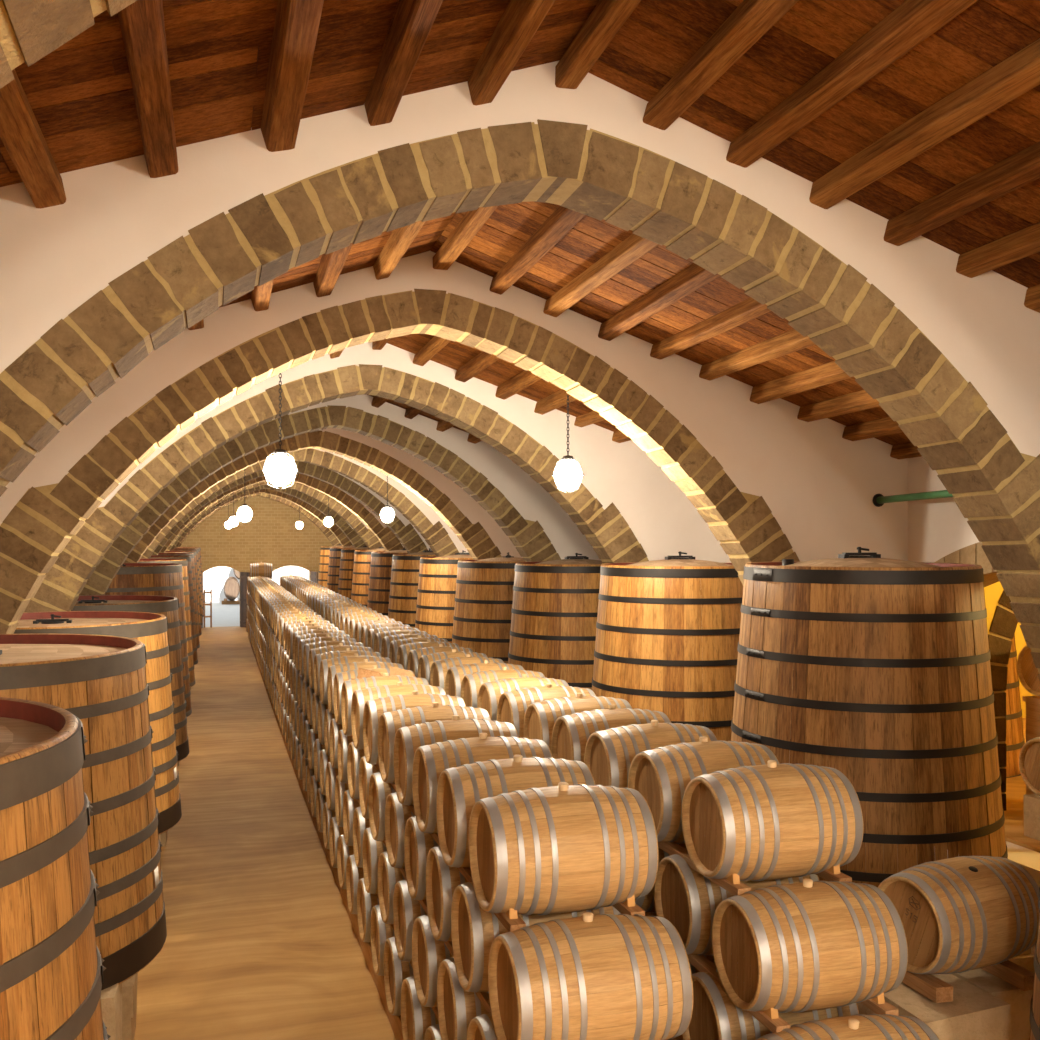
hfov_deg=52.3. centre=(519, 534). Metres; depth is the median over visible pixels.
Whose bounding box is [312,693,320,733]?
wine barrel
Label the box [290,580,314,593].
wine barrel
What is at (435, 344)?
ceiling beam
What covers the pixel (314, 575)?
door
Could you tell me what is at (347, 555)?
tank
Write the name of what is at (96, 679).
tank
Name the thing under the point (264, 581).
wine barrel
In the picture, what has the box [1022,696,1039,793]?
stand
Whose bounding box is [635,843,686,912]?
wine barrel
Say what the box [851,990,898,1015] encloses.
support rail
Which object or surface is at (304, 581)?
wine barrel
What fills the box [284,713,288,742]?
wine barrel
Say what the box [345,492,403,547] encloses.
wall
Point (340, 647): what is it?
wine barrel
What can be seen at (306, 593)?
wine barrel
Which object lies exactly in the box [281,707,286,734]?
wine barrel
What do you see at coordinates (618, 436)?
ceiling beam
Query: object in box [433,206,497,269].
ceiling beam
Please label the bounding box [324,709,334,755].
wine barrel
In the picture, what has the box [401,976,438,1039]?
wine barrel
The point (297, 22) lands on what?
ceiling beam
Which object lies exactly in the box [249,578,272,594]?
wine barrel
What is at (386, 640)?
wine barrel
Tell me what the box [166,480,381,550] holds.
trim
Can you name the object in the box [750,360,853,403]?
ceiling beam
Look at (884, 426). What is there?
ceiling beam
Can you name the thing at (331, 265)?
ceiling beam
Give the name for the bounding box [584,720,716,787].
wine barrel
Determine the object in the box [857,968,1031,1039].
stone pedestal
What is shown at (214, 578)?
wall
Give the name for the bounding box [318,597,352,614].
wine barrel
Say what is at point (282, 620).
wine barrel
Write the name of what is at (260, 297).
ceiling beam
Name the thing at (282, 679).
wine barrel
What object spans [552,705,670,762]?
wine barrel
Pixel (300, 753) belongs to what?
wine barrel
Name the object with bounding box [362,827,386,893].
wine barrel
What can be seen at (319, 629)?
wine barrel
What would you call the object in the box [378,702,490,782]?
wine barrel
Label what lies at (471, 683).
wine barrel
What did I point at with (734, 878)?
chock
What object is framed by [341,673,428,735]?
wine barrel
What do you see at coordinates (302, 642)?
wine barrel
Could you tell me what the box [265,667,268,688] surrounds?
wine barrel
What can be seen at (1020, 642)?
wall
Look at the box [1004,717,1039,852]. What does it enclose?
floor
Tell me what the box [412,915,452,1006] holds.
wine barrel
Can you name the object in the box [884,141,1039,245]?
ceiling beam
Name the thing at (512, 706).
wine barrel
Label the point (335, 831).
wine barrel
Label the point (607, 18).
ceiling beam
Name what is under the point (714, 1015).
wine barrel
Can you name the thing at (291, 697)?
wine barrel
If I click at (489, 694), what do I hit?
wine barrel
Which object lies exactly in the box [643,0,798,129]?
ceiling beam
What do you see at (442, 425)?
ceiling beam
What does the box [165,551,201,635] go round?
tank
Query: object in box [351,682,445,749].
wine barrel
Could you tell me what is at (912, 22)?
ceiling beam
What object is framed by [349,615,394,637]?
wine barrel
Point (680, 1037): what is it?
support rail
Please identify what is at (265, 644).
wine barrel
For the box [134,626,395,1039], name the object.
floor
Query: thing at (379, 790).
wine barrel
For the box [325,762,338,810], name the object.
wine barrel
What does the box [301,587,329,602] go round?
wine barrel
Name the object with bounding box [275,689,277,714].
wine barrel
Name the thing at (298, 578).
wine barrel
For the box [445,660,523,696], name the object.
wine barrel
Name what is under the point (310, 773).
wine barrel
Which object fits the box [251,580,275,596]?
wine barrel
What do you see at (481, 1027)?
wine barrel
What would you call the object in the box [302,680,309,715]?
wine barrel
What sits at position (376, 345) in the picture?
ceiling beam
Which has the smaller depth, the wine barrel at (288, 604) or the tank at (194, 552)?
the wine barrel at (288, 604)
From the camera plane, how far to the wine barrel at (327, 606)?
28.37 m
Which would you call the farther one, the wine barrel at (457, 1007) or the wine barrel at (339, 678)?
the wine barrel at (339, 678)
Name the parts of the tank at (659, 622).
lid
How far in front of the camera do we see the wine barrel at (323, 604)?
29.22 m
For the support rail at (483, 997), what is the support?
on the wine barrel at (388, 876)
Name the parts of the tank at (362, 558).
lid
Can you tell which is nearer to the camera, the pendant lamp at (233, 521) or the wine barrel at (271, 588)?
the pendant lamp at (233, 521)
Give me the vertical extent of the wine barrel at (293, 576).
0.734 m
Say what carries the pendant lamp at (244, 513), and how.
hanging from the wall at (464, 502)
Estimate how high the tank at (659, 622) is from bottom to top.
3.080 m
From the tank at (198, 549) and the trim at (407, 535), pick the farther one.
the tank at (198, 549)
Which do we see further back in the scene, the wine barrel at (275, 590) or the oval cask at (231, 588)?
the oval cask at (231, 588)
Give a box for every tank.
[0,634,166,990]
[0,697,110,1039]
[14,611,181,834]
[71,595,188,761]
[105,563,191,716]
[138,558,195,686]
[150,555,197,664]
[158,553,199,647]
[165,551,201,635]
[169,549,202,624]
[174,548,203,616]
[177,547,204,609]
[318,544,342,587]
[327,546,353,592]
[338,546,368,598]
[351,546,385,606]
[367,548,407,615]
[388,548,435,627]
[415,550,472,642]
[452,552,524,663]
[508,553,602,689]
[592,551,742,740]
[731,547,1007,896]
[1005,634,1024,777]
[1029,887,1039,1039]
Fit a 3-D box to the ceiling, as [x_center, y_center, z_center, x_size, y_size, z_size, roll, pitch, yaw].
[-4.723,-2.026,24.035,12.300,2.894,61.600,0,0,-16]
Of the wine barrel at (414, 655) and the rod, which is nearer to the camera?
the rod
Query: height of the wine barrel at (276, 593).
0.732 m
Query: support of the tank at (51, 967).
on the floor at (261, 943)
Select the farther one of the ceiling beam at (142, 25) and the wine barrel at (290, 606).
the wine barrel at (290, 606)
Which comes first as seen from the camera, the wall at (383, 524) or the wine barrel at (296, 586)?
the wall at (383, 524)
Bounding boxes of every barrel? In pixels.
[248,576,270,592]
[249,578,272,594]
[250,562,272,576]
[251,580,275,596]
[252,581,277,598]
[253,583,279,601]
[255,584,281,602]
[256,585,283,604]
[256,626,257,642]
[257,586,284,606]
[257,588,286,607]
[258,589,288,609]
[259,650,260,668]
[260,590,290,611]
[260,614,262,632]
[261,592,292,613]
[262,637,264,657]
[263,593,294,615]
[263,595,296,618]
[263,619,264,637]
[263,660,264,679]
[265,597,299,620]
[265,644,266,664]
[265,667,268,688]
[267,598,301,622]
[267,625,270,647]
[267,647,268,667]
[267,671,270,692]
[268,600,304,625]
[269,628,271,650]
[269,651,271,672]
[269,675,271,697]
[270,602,307,628]
[271,605,310,631]
[271,632,273,654]
[271,657,274,681]
[271,680,273,703]
[273,634,275,658]
[273,685,276,708]
[274,607,313,634]
[274,662,276,685]
[275,609,316,638]
[275,638,278,662]
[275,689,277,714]
[276,641,280,667]
[276,667,279,690]
[277,695,280,720]
[278,612,321,641]
[278,670,282,696]
[280,615,324,646]
[280,646,283,671]
[280,675,284,702]
[280,701,283,727]
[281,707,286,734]
[282,576,302,586]
[282,649,286,676]
[283,617,329,650]
[283,681,286,709]
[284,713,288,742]
[285,578,308,589]
[285,653,288,682]
[286,620,334,654]
[286,686,290,715]
[287,578,310,590]
[287,658,292,687]
[288,579,312,591]
[288,624,338,659]
[288,721,292,750]
[289,692,293,722]
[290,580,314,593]
[290,663,295,694]
[290,727,296,759]
[292,581,316,593]
[292,627,345,663]
[292,699,297,731]
[293,582,319,595]
[293,668,299,700]
[294,735,300,769]
[295,583,320,597]
[295,631,349,669]
[296,706,302,738]
[297,584,324,598]
[297,673,303,708]
[297,744,303,779]
[299,586,326,600]
[299,634,356,675]
[300,712,306,748]
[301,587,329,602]
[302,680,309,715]
[302,754,307,790]
[303,588,331,602]
[303,639,363,681]
[303,720,312,758]
[305,589,334,605]
[307,686,314,724]
[307,764,313,802]
[308,591,338,606]
[308,643,372,688]
[308,729,317,769]
[310,592,341,609]
[310,775,319,816]
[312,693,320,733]
[313,594,345,611]
[313,648,380,696]
[314,739,324,781]
[315,595,349,614]
[316,788,326,831]
[317,701,327,743]
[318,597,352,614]
[320,653,390,704]
[320,749,329,794]
[321,599,356,618]
[323,802,335,848]
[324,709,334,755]
[325,601,361,620]
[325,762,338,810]
[327,659,403,713]
[328,603,366,623]
[329,718,342,768]
[329,817,343,867]
[332,605,371,626]
[333,665,414,723]
[335,775,348,826]
[336,608,376,629]
[337,730,352,782]
[337,834,353,888]
[340,610,381,630]
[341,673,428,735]
[343,790,359,845]
[345,613,388,634]
[346,855,363,913]
[347,742,364,798]
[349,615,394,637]
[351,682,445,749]
[353,807,369,867]
[355,618,401,642]
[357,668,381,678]
[357,878,378,941]
[359,756,378,818]
[361,621,409,646]
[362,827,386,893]
[363,691,465,764]
[368,625,418,651]
[368,772,395,840]
[370,905,394,975]
[374,628,427,653]
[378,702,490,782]
[378,851,405,923]
[381,632,437,657]
[384,936,413,1015]
[385,792,414,867]
[389,635,447,662]
[393,880,426,961]
[394,715,518,804]
[397,639,458,669]
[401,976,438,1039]
[404,816,438,899]
[407,644,472,677]
[412,733,552,832]
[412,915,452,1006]
[418,649,487,684]
[424,1024,440,1039]
[426,846,467,940]
[430,654,503,689]
[436,755,595,867]
[437,957,487,1039]
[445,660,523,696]
[451,882,620,992]
[460,667,544,707]
[467,1013,496,1039]
[469,782,658,914]
[477,674,568,720]
[488,912,693,1039]
[497,683,595,737]
[524,693,631,754]
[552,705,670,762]
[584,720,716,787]
[628,737,779,843]
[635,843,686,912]
[654,854,818,955]
[682,760,863,880]
[682,970,858,1039]
[690,955,714,973]
[712,879,907,1012]
[756,1014,939,1039]
[878,856,1038,974]
[1017,645,1039,695]
[1019,737,1039,795]
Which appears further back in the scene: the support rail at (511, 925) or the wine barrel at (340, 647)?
the wine barrel at (340, 647)
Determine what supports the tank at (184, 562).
on the floor at (261, 943)
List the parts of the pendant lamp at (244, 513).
globe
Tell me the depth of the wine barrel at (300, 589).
37.06 m
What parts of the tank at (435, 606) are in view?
lid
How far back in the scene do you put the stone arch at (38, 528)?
10.54 m
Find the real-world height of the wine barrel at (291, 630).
0.747 m
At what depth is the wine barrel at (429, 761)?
7.69 m
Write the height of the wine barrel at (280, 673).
0.733 m
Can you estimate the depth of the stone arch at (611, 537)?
14.54 m
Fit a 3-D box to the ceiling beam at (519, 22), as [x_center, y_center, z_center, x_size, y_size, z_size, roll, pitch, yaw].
[0.234,-2.770,4.800,0.189,0.291,3.630,0,0,-16]
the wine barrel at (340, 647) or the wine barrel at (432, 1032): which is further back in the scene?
the wine barrel at (340, 647)
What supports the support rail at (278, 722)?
on the floor at (261, 943)
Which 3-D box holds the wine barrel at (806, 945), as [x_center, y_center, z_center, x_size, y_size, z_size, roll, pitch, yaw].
[1.697,2.403,6.256,0.950,0.739,0.705,0,0,-16]
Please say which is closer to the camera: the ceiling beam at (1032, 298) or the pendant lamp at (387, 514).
the ceiling beam at (1032, 298)
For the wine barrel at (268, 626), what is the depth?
28.95 m
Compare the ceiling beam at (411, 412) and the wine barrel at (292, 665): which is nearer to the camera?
the ceiling beam at (411, 412)
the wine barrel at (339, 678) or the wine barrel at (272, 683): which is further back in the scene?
the wine barrel at (272, 683)
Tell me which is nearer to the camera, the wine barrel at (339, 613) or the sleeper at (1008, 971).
the sleeper at (1008, 971)
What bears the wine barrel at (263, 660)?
on the support rail
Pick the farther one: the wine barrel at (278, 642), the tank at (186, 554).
the tank at (186, 554)
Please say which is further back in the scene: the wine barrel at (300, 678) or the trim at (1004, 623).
the wine barrel at (300, 678)
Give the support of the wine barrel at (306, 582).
on the support rail
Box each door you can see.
[240,572,249,626]
[310,571,317,583]
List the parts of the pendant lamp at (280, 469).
globe, chain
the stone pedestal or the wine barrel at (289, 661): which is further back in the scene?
the wine barrel at (289, 661)
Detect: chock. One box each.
[505,908,517,918]
[623,895,634,906]
[726,874,739,883]
[763,1008,778,1018]
[827,864,839,873]
[871,992,884,1003]
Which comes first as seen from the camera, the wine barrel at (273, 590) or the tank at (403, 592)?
the tank at (403, 592)
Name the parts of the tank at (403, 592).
lid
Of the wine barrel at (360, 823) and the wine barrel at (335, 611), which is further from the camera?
the wine barrel at (335, 611)
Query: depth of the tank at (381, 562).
33.44 m
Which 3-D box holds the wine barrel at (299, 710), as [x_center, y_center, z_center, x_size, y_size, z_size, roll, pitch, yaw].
[-3.543,3.349,19.184,0.950,0.740,0.706,0,0,-16]
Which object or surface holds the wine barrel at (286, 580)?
on the support rail
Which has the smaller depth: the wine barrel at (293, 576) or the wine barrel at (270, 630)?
the wine barrel at (270, 630)
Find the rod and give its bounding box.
[873,490,953,506]
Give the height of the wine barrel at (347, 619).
0.732 m
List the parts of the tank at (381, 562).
lid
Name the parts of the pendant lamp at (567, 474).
globe, chain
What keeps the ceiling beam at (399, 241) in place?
attached to the ceiling
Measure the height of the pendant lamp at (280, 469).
1.304 m
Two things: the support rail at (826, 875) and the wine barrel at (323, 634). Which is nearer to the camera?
the support rail at (826, 875)
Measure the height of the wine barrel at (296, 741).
0.733 m
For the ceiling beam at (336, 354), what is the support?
attached to the ceiling
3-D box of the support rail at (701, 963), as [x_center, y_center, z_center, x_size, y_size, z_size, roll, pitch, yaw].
[0.828,2.796,8.026,0.090,0.172,4.525,0,0,-16]
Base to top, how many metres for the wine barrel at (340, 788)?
0.735 m
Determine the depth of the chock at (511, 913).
5.79 m
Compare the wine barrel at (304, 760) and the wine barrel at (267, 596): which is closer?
the wine barrel at (304, 760)
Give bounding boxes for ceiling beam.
[0,69,65,208]
[118,0,178,177]
[187,319,203,329]
[251,279,272,310]
[261,0,323,151]
[313,242,352,296]
[329,350,342,358]
[364,0,442,125]
[371,396,388,407]
[372,338,390,349]
[373,221,425,279]
[405,406,421,418]
[413,336,450,365]
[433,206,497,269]
[436,420,454,431]
[455,351,499,381]
[467,433,481,443]
[468,0,554,105]
[490,206,584,294]
[496,370,541,399]
[534,389,576,414]
[543,234,658,316]
[555,0,640,88]
[574,411,605,426]
[598,263,720,340]
[612,430,630,442]
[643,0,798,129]
[650,297,770,358]
[699,329,815,380]
[726,0,977,167]
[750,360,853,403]
[797,390,879,421]
[809,38,1039,208]
[842,417,902,440]
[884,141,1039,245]
[890,442,921,458]
[956,222,1039,277]
[1024,284,1039,312]
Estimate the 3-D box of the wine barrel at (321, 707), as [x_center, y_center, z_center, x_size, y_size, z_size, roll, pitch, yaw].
[-2.404,2.655,15.251,0.950,0.734,0.697,0,0,-16]
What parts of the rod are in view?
plate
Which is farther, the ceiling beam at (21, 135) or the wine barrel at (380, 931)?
the wine barrel at (380, 931)
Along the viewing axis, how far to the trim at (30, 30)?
2.48 m
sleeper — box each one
[883,962,952,1002]
[981,960,1033,990]
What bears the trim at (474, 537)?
attached to the wall at (464, 502)
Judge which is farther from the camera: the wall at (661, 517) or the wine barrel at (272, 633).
the wine barrel at (272, 633)
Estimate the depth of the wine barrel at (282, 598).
30.41 m
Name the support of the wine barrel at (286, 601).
on the support rail
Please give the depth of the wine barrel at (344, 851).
12.44 m
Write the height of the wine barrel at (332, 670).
0.739 m
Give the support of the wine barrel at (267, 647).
on the support rail
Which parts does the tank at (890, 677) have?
rivet plate, rivet plate, rivet plate, rivet plate, rivet plate, lid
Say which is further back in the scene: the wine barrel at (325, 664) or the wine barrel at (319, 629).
the wine barrel at (319, 629)
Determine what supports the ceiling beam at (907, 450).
attached to the ceiling
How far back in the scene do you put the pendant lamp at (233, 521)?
34.94 m
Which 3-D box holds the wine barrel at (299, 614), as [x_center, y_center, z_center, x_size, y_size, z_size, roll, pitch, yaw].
[-5.061,2.139,24.405,0.950,0.734,0.697,0,0,-16]
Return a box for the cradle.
[222,598,239,603]
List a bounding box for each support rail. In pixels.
[268,693,276,720]
[277,715,288,755]
[289,751,307,807]
[308,803,339,891]
[340,888,402,1039]
[389,783,525,931]
[399,868,490,1012]
[410,961,438,1020]
[607,892,644,915]
[643,909,789,1032]
[658,841,750,896]
[671,1035,682,1039]
[791,851,851,881]
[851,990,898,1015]
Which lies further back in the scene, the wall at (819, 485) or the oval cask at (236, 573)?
the oval cask at (236, 573)
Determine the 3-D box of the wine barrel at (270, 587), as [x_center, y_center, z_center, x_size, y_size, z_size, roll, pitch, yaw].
[-8.594,2.141,36.594,0.950,0.735,0.700,0,0,-16]
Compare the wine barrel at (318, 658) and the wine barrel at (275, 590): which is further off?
the wine barrel at (275, 590)
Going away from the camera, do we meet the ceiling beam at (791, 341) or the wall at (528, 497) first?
the ceiling beam at (791, 341)
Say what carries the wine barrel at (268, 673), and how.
on the support rail at (268, 693)
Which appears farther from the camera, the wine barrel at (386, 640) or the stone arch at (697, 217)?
the wine barrel at (386, 640)
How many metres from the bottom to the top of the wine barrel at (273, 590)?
0.748 m
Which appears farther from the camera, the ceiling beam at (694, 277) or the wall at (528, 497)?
the wall at (528, 497)
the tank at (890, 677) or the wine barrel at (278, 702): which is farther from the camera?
the wine barrel at (278, 702)
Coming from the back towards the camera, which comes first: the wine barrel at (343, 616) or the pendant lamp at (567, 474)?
the wine barrel at (343, 616)
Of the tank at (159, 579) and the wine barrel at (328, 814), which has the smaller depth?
the wine barrel at (328, 814)
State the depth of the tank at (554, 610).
17.18 m
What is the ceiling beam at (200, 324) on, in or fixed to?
attached to the ceiling
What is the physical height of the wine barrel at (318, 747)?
0.748 m
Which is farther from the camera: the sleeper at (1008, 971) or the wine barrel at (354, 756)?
the wine barrel at (354, 756)
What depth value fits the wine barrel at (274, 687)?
26.32 m
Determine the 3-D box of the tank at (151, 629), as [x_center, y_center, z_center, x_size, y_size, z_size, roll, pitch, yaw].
[-5.311,2.101,12.048,2.793,2.400,2.793,0,0,21]
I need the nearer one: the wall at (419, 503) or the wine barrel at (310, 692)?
the wine barrel at (310, 692)
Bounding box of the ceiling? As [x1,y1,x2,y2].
[0,0,1039,445]
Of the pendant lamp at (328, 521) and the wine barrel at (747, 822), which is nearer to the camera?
the wine barrel at (747, 822)
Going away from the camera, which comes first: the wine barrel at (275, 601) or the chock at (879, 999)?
the chock at (879, 999)
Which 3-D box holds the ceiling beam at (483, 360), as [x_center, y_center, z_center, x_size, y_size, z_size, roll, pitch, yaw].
[-0.307,-2.307,13.263,0.203,0.276,3.870,0,0,-16]
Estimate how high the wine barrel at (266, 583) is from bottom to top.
0.734 m
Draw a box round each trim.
[0,0,136,88]
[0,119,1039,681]
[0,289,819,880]
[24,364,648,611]
[79,405,560,595]
[124,431,502,562]
[141,448,458,557]
[152,461,427,554]
[159,472,402,552]
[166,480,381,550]
[171,484,365,548]
[175,489,352,547]
[178,493,339,546]
[934,542,998,586]
[988,591,1017,810]
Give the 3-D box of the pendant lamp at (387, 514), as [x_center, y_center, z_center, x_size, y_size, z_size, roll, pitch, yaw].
[-2.976,-0.911,23.791,0.362,1.304,0.362,0,0,-16]
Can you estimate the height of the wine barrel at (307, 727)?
0.736 m
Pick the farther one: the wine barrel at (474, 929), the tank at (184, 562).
the tank at (184, 562)
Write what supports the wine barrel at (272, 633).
on the support rail
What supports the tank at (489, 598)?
on the stone plinth
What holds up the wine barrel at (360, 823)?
on the support rail
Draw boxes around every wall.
[0,60,1039,456]
[0,251,1003,633]
[98,342,730,668]
[180,496,331,582]
[203,566,308,602]
[272,395,600,559]
[312,448,468,552]
[318,428,522,557]
[334,471,430,549]
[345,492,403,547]
[789,456,1039,955]
[1014,622,1035,717]
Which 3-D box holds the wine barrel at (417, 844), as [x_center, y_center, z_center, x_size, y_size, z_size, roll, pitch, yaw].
[-0.385,2.470,8.289,0.950,0.735,0.699,0,0,-16]
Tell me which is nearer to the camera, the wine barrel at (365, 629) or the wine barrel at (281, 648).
the wine barrel at (365, 629)
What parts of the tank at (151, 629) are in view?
lid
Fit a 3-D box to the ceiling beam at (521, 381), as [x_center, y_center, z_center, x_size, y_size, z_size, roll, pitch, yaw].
[0.263,-2.095,13.428,0.196,0.300,3.870,0,0,-16]
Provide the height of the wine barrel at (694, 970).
0.734 m
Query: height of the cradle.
0.340 m
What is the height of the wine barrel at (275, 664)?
0.735 m
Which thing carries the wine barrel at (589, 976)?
on the support rail at (483, 997)
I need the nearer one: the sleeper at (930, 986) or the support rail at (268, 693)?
the sleeper at (930, 986)
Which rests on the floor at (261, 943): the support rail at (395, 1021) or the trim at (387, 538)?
the support rail at (395, 1021)
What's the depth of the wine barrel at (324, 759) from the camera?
14.54 m
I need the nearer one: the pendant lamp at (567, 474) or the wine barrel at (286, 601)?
the pendant lamp at (567, 474)
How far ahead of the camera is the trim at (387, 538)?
35.44 m
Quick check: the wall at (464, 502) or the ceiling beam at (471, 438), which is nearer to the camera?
the ceiling beam at (471, 438)
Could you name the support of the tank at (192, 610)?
on the stone plinth
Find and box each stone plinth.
[97,901,137,1039]
[101,983,121,1039]
[160,772,166,846]
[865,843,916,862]
[1009,948,1034,993]
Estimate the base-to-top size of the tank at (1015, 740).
2.340 m
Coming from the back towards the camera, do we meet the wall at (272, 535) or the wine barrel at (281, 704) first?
the wall at (272, 535)
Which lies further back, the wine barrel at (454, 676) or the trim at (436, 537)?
the trim at (436, 537)
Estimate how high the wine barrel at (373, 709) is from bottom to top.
0.744 m
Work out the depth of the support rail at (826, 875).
6.55 m
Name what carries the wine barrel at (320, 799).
on the support rail at (334, 871)
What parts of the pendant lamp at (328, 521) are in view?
globe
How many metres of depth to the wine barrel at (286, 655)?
21.97 m
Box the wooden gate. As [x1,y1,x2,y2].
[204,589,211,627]
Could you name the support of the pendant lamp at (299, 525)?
hanging from the wall
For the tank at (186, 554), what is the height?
2.950 m
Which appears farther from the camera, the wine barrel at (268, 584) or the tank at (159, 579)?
the wine barrel at (268, 584)
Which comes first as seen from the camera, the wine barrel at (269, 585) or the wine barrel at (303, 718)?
the wine barrel at (303, 718)
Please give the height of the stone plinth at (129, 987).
1.208 m
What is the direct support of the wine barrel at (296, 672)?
on the support rail
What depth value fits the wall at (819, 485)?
11.47 m
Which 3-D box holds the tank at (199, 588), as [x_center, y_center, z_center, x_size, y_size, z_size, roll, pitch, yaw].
[-13.519,1.968,40.279,2.814,2.950,2.814,0,0,-3]
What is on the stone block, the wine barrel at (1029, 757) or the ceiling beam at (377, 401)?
the wine barrel at (1029, 757)
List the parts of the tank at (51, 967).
lid, rivet plate, rivet plate, rivet plate, rivet plate, rivet plate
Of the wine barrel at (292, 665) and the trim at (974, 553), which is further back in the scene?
the wine barrel at (292, 665)
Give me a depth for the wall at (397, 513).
31.71 m
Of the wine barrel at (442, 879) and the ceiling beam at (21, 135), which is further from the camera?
the wine barrel at (442, 879)
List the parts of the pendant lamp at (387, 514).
globe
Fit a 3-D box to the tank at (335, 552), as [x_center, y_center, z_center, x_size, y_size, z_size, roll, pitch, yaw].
[-7.254,1.923,46.435,2.552,3.080,2.552,0,0,11]
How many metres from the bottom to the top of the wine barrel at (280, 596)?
0.734 m
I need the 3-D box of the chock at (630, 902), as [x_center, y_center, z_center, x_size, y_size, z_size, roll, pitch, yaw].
[0.616,2.066,6.024,0.044,0.062,0.100,0,0,-16]
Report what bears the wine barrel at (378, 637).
on the support rail
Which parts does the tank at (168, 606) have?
lid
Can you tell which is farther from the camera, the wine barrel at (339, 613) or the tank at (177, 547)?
the tank at (177, 547)
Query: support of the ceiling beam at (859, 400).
attached to the ceiling
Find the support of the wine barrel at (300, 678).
on the support rail
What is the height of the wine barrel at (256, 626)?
0.735 m
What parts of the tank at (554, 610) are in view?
lid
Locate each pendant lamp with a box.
[224,503,231,528]
[228,492,238,526]
[236,469,252,522]
[262,373,297,488]
[296,506,302,528]
[323,496,333,526]
[380,476,394,522]
[552,396,583,492]
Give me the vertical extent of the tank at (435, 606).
3.080 m
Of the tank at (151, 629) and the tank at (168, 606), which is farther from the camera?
the tank at (168, 606)
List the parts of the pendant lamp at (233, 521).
globe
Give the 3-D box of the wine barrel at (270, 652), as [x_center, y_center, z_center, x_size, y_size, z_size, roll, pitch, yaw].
[-6.319,3.391,28.763,0.950,0.734,0.696,0,0,-16]
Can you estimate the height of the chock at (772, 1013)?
0.062 m
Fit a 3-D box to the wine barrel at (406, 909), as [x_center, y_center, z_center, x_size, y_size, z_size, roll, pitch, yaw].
[-0.524,3.108,8.711,0.950,0.734,0.700,0,0,-16]
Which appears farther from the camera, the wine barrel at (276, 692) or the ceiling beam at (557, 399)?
the wine barrel at (276, 692)
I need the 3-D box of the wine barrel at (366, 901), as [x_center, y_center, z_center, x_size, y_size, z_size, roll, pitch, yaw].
[-1.161,3.794,10.899,0.950,0.754,0.721,0,2,-16]
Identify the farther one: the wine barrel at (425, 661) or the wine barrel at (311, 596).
the wine barrel at (311, 596)
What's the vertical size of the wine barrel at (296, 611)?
0.735 m
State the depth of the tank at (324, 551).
49.66 m
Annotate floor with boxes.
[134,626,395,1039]
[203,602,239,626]
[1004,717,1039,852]
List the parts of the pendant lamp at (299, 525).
globe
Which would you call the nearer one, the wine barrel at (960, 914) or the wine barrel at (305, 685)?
the wine barrel at (960, 914)
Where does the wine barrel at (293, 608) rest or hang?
on the support rail
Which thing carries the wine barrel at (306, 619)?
on the support rail
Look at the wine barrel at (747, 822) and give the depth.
6.45 m
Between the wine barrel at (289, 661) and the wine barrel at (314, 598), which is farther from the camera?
the wine barrel at (314, 598)
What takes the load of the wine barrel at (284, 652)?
on the support rail
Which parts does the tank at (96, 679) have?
lid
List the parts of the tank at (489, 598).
lid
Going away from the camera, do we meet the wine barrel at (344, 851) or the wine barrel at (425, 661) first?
the wine barrel at (344, 851)
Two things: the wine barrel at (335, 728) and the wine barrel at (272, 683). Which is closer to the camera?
the wine barrel at (335, 728)
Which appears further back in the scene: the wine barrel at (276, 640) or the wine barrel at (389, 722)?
the wine barrel at (276, 640)
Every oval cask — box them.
[224,577,239,600]
[233,569,239,579]
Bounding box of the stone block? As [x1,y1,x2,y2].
[1023,794,1039,840]
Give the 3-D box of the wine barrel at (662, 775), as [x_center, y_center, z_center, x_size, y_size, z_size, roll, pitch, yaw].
[1.326,1.814,7.574,0.950,0.735,0.700,0,0,-17]
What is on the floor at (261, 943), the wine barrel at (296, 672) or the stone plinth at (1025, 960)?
the stone plinth at (1025, 960)
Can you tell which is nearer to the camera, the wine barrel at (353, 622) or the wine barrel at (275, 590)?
the wine barrel at (353, 622)
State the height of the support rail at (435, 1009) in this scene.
0.172 m
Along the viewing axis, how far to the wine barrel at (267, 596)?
32.11 m
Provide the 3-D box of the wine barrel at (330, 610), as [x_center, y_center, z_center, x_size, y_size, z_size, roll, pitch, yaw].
[-4.488,2.140,27.608,0.950,0.733,0.696,0,0,-16]
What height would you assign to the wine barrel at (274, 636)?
0.735 m
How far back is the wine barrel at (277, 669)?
25.36 m
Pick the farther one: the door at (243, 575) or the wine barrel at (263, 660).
the door at (243, 575)
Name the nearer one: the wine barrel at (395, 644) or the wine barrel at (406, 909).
the wine barrel at (406, 909)
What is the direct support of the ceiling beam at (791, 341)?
attached to the ceiling
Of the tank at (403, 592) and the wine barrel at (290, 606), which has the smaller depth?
the wine barrel at (290, 606)
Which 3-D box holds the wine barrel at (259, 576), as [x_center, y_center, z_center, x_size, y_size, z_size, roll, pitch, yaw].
[-11.133,2.140,45.306,0.950,0.734,0.699,0,0,-16]
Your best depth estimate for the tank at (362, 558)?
37.51 m
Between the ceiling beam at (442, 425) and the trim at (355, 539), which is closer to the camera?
the ceiling beam at (442, 425)
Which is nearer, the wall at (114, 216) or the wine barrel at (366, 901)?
the wall at (114, 216)
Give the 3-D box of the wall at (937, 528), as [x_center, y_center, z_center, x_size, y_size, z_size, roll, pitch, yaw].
[0.876,1.647,25.552,0.500,6.691,60.600,0,0,-16]
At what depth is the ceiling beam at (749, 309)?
10.04 m
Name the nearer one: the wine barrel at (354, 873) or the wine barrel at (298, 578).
the wine barrel at (354, 873)

